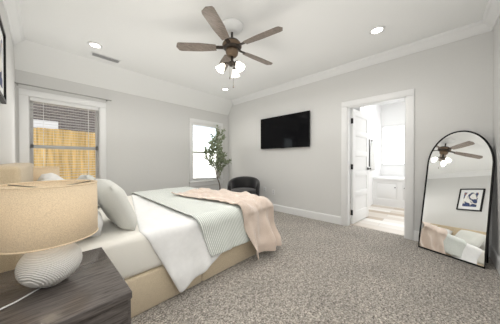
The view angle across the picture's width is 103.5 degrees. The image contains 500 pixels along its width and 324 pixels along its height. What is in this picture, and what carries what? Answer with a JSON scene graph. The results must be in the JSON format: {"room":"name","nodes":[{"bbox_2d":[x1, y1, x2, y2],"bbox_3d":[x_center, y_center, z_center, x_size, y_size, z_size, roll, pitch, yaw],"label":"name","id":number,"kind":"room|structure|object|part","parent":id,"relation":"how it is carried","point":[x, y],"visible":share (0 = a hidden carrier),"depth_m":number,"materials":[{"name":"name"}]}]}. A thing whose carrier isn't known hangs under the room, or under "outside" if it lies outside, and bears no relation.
{"room":"bedroom","nodes":[
{"label":"bedroom","id":0,"kind":"room"},
{"bbox_2d":[0,0,15,163],"bbox_3d":[-1.578,-0.257,1.072,4.950,2.740,0.120,0,1,43],"label":"wall","id":1,"kind":"structure","parent":0,"point":[7,111],"depth_m":2.17,"materials":[{"name":"paint"}]},
{"bbox_2d":[0,16,6,103],"bbox_3d":[-2.009,-0.831,1.580,0.560,0.620,0.029,0,1,43],"label":"picture frame","id":2,"kind":"object","parent":1,"relation":"attached to","point":[3,97],"visible":1,"depth_m":1.71,"materials":[{"name":"black metal"}]},
{"bbox_2d":[2,0,24,44],"bbox_3d":[-1.416,-1.570,1.060,4.470,0.115,0.098,0,1,43],"label":"crown molding","id":3,"kind":"structure","parent":1,"relation":"attached to","point":[12,7],"depth_m":2.17,"materials":[{"name":"white paint"}]},
{"bbox_2d":[16,69,227,195],"bbox_3d":[-1.982,-0.278,4.159,0.120,2.740,3.810,0,1,43],"label":"wall","id":4,"kind":"structure","parent":0,"point":[147,139],"depth_m":3.90,"materials":[{"name":"paint"}]},
{"bbox_2d":[18,88,105,179],"bbox_3d":[-2.909,-0.216,3.143,0.170,1.630,1.040,0,1,43],"label":"window","id":5,"kind":"structure","parent":4,"relation":"in","point":[27,100],"depth_m":3.05,"materials":[{"name":"white"}]},
{"bbox_2d":[15,82,111,100],"bbox_3d":[-2.854,-1.081,3.085,0.081,0.030,1.141,0,1,43],"label":"curtain rod","id":6,"kind":"object","parent":4,"relation":"attached to","point":[60,91],"visible":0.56,"depth_m":3.00,"materials":[{"name":"silver metal"}]},
{"bbox_2d":[189,118,223,186],"bbox_3d":[-1.112,-0.229,5.043,0.170,1.630,1.040,0,1,43],"label":"window","id":7,"kind":"structure","parent":4,"relation":"in","point":[202,181],"depth_m":4.91,"materials":[{"name":"white"}]},
{"bbox_2d":[14,0,487,114],"bbox_3d":[-0.174,-1.509,2.461,4.831,0.455,4.080,0,1,43],"label":"ceiling","id":8,"kind":"structure","parent":0,"point":[139,39],"depth_m":2.62,"materials":[{"name":"paint"}]},
{"bbox_2d":[87,41,102,48],"bbox_3d":[-2.166,-1.632,2.761,0.170,0.011,0.170,0,1,43],"label":"recessed light","id":9,"kind":"object","parent":8,"relation":"in","point":[95,45],"visible":1,"depth_m":2.76,"materials":[{"name":"white"}]},
{"bbox_2d":[90,51,120,62],"bbox_3d":[-2.261,-1.633,3.098,0.120,0.014,0.380,0,1,43],"label":"ceiling vent","id":10,"kind":"object","parent":8,"relation":"in","point":[105,57],"visible":1,"depth_m":3.08,"materials":[{"name":"white metal"}]},
{"bbox_2d":[176,6,282,87],"bbox_3d":[-0.175,-1.271,2.385,1.246,0.729,1.242,0,1,43],"label":"fan","id":11,"kind":"object","parent":8,"relation":"hanging from","point":[224,29],"visible":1,"depth_m":2.31,"materials":[{"name":"brown wood"}]},
{"bbox_2d":[369,25,384,34],"bbox_3d":[1.574,-1.630,2.445,0.170,0.011,0.170,0,1,43],"label":"recessed light","id":12,"kind":"object","parent":8,"relation":"in","point":[377,30],"visible":1,"depth_m":2.44,"materials":[{"name":"white"}]},
{"bbox_2d":[131,195,499,323],"bbox_3d":[1.121,1.146,3.498,5.550,0.100,7.340,0,1,43],"label":"floor","id":13,"kind":"structure","parent":0,"point":[311,271],"depth_m":1.77,"materials":[{"name":"carpet"}]},
{"bbox_2d":[0,247,131,323],"bbox_3d":[-0.805,0.805,0.797,0.564,0.620,0.491,0,1,43],"label":"nightstand","id":14,"kind":"object","parent":13,"relation":"on","point":[94,288],"visible":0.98,"depth_m":0.73,"materials":[{"name":"brown wood"}]},
{"bbox_2d":[0,180,98,309],"bbox_3d":[-0.848,0.320,0.763,0.306,0.468,0.417,0,1,43],"label":"lamp","id":15,"kind":"object","parent":14,"relation":"on","point":[45,226],"visible":1,"depth_m":0.72,"materials":[{"name":"fabric"}]},
{"bbox_3d":[-0.866,0.521,0.657,0.085,0.067,0.236,0,1,43],"label":"cord","id":16,"kind":"part","parent":15,"relation":"part of","materials":[{"name":"white plastic"}]},
{"bbox_3d":[-0.810,0.196,0.803,0.306,0.222,0.306,0,1,43],"label":"lamp shade","id":17,"kind":"part","parent":15,"relation":"part of","materials":[{"name":"fabric"}]},
{"bbox_2d":[0,163,281,317],"bbox_3d":[-1.153,0.556,2.357,2.227,1.095,2.283,0,1,43],"label":"bed","id":18,"kind":"object","parent":13,"relation":"on","point":[158,246],"visible":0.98,"depth_m":1.70,"materials":[{"name":"fabric"}]},
{"bbox_3d":[-1.935,0.561,1.632,2.070,1.095,0.155,0,1,43],"label":"headboard","id":19,"kind":"part","parent":18,"relation":"part of","materials":[{"name":"fabric"}]},
{"bbox_2d":[91,178,137,230],"bbox_3d":[-1.124,0.334,1.622,0.546,0.379,0.256,0,1,43],"label":"pillow","id":20,"kind":"object","parent":18,"relation":"on","point":[112,199],"depth_m":1.47,"materials":[{"name":"white fabric"}]},
{"bbox_2d":[131,187,267,292],"bbox_3d":[-0.992,0.780,2.622,2.093,0.570,1.437,0,1,43],"label":"duvet","id":21,"kind":"object","parent":18,"relation":"on","point":[178,249],"depth_m":1.80,"materials":[{"name":"white fabric"}]},
{"bbox_2d":[171,187,281,259],"bbox_3d":[-0.331,0.707,2.584,1.350,0.644,0.840,0,1,43],"label":"throw","id":22,"kind":"object","parent":18,"relation":"on","point":[248,224],"depth_m":2.23,"materials":[{"name":"pink fabric"}]},
{"bbox_2d":[203,125,231,189],"bbox_3d":[-0.779,0.076,4.823,0.560,2.022,0.851,0,1,43],"label":"plant","id":23,"kind":"object","parent":13,"relation":"on","point":[212,149],"visible":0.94,"depth_m":4.87,"materials":[{"name":"green plant"}]},
{"bbox_2d":[227,176,259,195],"bbox_3d":[-0.135,0.716,4.373,0.700,0.749,0.689,0,1,43],"label":"chair","id":24,"kind":"object","parent":13,"relation":"on","point":[250,185],"visible":0.54,"depth_m":4.51,"materials":[{"name":"black leather"}]},
{"bbox_2d":[373,175,404,207],"bbox_3d":[3.894,0.741,5.044,1.107,0.690,1.032,0,1,43],"label":"cabinet","id":25,"kind":"object","parent":13,"relation":"on","point":[388,190],"visible":0.52,"depth_m":4.84,"materials":[{"name":"white wood"}]},
{"bbox_2d":[418,130,494,268],"bbox_3d":[2.445,0.358,2.358,0.331,1.486,0.590,0,0,-25],"label":"mirror","id":26,"kind":"object","parent":13,"relation":"on","point":[457,203],"visible":1,"depth_m":2.31,"materials":[{"name":"black mirror"}]},
{"bbox_3d":[-2.811,0.792,2.693,0.544,0.620,0.491,0,1,43],"label":"nightstand","id":27,"kind":"object","parent":13,"relation":"on","visible":0},
{"bbox_2d":[33,167,59,180],"bbox_3d":[-2.846,0.307,2.653,0.306,0.468,0.417,0,1,43],"label":"lamp","id":28,"kind":"object","parent":27,"relation":"on","point":[38,172],"visible":0.29,"depth_m":2.59,"materials":[{"name":"fabric"}]},
{"bbox_2d":[228,31,491,230],"bbox_3d":[1.143,-0.277,3.949,4.950,2.740,0.120,0,1,43],"label":"wall","id":29,"kind":"structure","parent":0,"point":[455,85],"depth_m":3.43,"materials":[{"name":"paint"}]},
{"bbox_2d":[261,110,309,148],"bbox_3d":[0.714,-0.643,4.224,1.225,0.701,0.066,0,1,43],"label":"tv","id":30,"kind":"object","parent":29,"relation":"attached to","point":[289,131],"visible":0.98,"depth_m":4.13,"materials":[{"name":"black plastic"}]},
{"bbox_2d":[273,204,340,224],"bbox_3d":[0.498,1.020,4.474,3.005,0.140,0.016,0,1,43],"label":"baseboard","id":31,"kind":"structure","parent":29,"relation":"attached to","point":[334,219],"depth_m":3.84,"materials":[{"name":"white wood"}]},
{"bbox_2d":[351,109,370,223],"bbox_3d":[2.082,0.075,3.672,0.167,2.015,0.771,0,1,43],"label":"door leaf","id":32,"kind":"structure","parent":29,"relation":"in","point":[360,168],"depth_m":3.65,"materials":[{"name":"white wood"}]},
{"bbox_2d":[231,21,494,104],"bbox_3d":[1.155,-1.588,3.778,4.470,0.115,0.098,0,1,43],"label":"crown molding","id":33,"kind":"structure","parent":29,"relation":"attached to","point":[473,29],"depth_m":2.98,"materials":[{"name":"white paint"}]},
{"bbox_2d":[341,88,413,239],"bbox_3d":[1.991,0.034,3.149,0.975,2.130,0.156,0,1,43],"label":"door frame","id":34,"kind":"structure","parent":29,"relation":"attached to","point":[407,96],"depth_m":2.92,"materials":[{"name":"white wood"}]},
{"bbox_2d":[414,230,418,240],"bbox_3d":[2.542,1.033,2.541,0.670,0.140,0.016,0,1,43],"label":"baseboard","id":35,"kind":"structure","parent":29,"relation":"attached to","point":[416,233],"depth_m":2.74,"materials":[{"name":"white wood"}]},
{"bbox_2d":[359,104,380,205],"bbox_3d":[3.185,-0.285,5.170,0.100,2.740,1.780,0,1,43],"label":"wall","id":36,"kind":"structure","parent":0,"point":[380,116],"depth_m":5.20,"materials":[{"name":"white paint"}]},
{"bbox_2d":[350,102,404,194],"bbox_3d":[4.259,-0.287,5.490,3.740,2.740,0.120,0,1,43],"label":"wall","id":37,"kind":"structure","parent":0,"point":[391,114],"depth_m":5.62,"materials":[{"name":"white paint"}]},
{"bbox_2d":[381,123,404,164],"bbox_3d":[4.091,-0.488,5.599,0.595,1.140,0.110,0,1,43],"label":"window","id":38,"kind":"structure","parent":37,"relation":"in","point":[394,144],"depth_m":5.62,"materials":[{"name":"white glass"}]},
{"bbox_2d":[350,100,404,109],"bbox_3d":[3.180,-1.700,4.339,3.740,0.100,3.260,0,1,43],"label":"ceiling","id":39,"kind":"structure","parent":0,"point":[385,103],"depth_m":5.59,"materials":[{"name":"white paint"}]},
{"bbox_2d":[489,17,499,256],"bbox_3d":[1.527,-0.256,0.840,0.120,2.740,3.810,0,1,43],"label":"wall","id":40,"kind":"structure","parent":0,"point":[494,232],"depth_m":2.15,"materials":[{"name":"paint"}]},
{"bbox_2d":[481,0,499,30],"bbox_3d":[1.458,-1.569,0.917,0.098,0.115,3.600,0,1,43],"label":"crown molding","id":41,"kind":"structure","parent":40,"relation":"attached to","point":[488,21],"depth_m":2.11,"materials":[{"name":"white"}]},
{"bbox_2d":[489,244,499,274],"bbox_3d":[1.498,1.044,0.918,0.016,0.140,3.810,0,1,43],"label":"baseboard","id":42,"kind":"structure","parent":40,"relation":"attached to","point":[493,254],"depth_m":2.11,"materials":[{"name":"white wood"}]},
{"label":"outside","id":43,"kind":"structure","parent":0,"visible":0},
{"bbox_3d":[-5.530,1.298,6.967,8.880,0.050,15.000,0,1,43],"label":"ground","id":44,"kind":"structure","parent":43,"visible":0},
{"bbox_2d":[33,102,94,158],"bbox_3d":[-7.265,-1.812,4.733,0.400,6.200,7.400,0,1,43],"label":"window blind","id":45,"kind":"object","parent":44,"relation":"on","point":[50,120],"visible":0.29,"depth_m":6.14,"materials":[{"name":"grey plastic"}]},
{"bbox_2d":[33,127,94,179],"bbox_3d":[-5.756,0.268,3.330,0.060,2.060,7.415,0,1,43],"label":"fence","id":46,"kind":"object","parent":44,"relation":"on","point":[81,162],"visible":0.21,"depth_m":4.72,"materials":[{"name":"yellow wood"}]},
{"bbox_3d":[3.044,-0.529,4.923,0.030,0.030,0.030,0,1,43],"label":"towel hook","id":47,"kind":"object","parent":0,"visible":0},
{"bbox_2d":[370,141,374,170],"bbox_3d":[3.055,-0.154,4.921,0.030,0.722,0.439,0,1,43],"label":"bath towel","id":48,"kind":"object","parent":47,"relation":"hanging from","point":[372,164],"visible":1,"depth_m":4.89,"materials":[{"name":"white fabric"}]}
]}

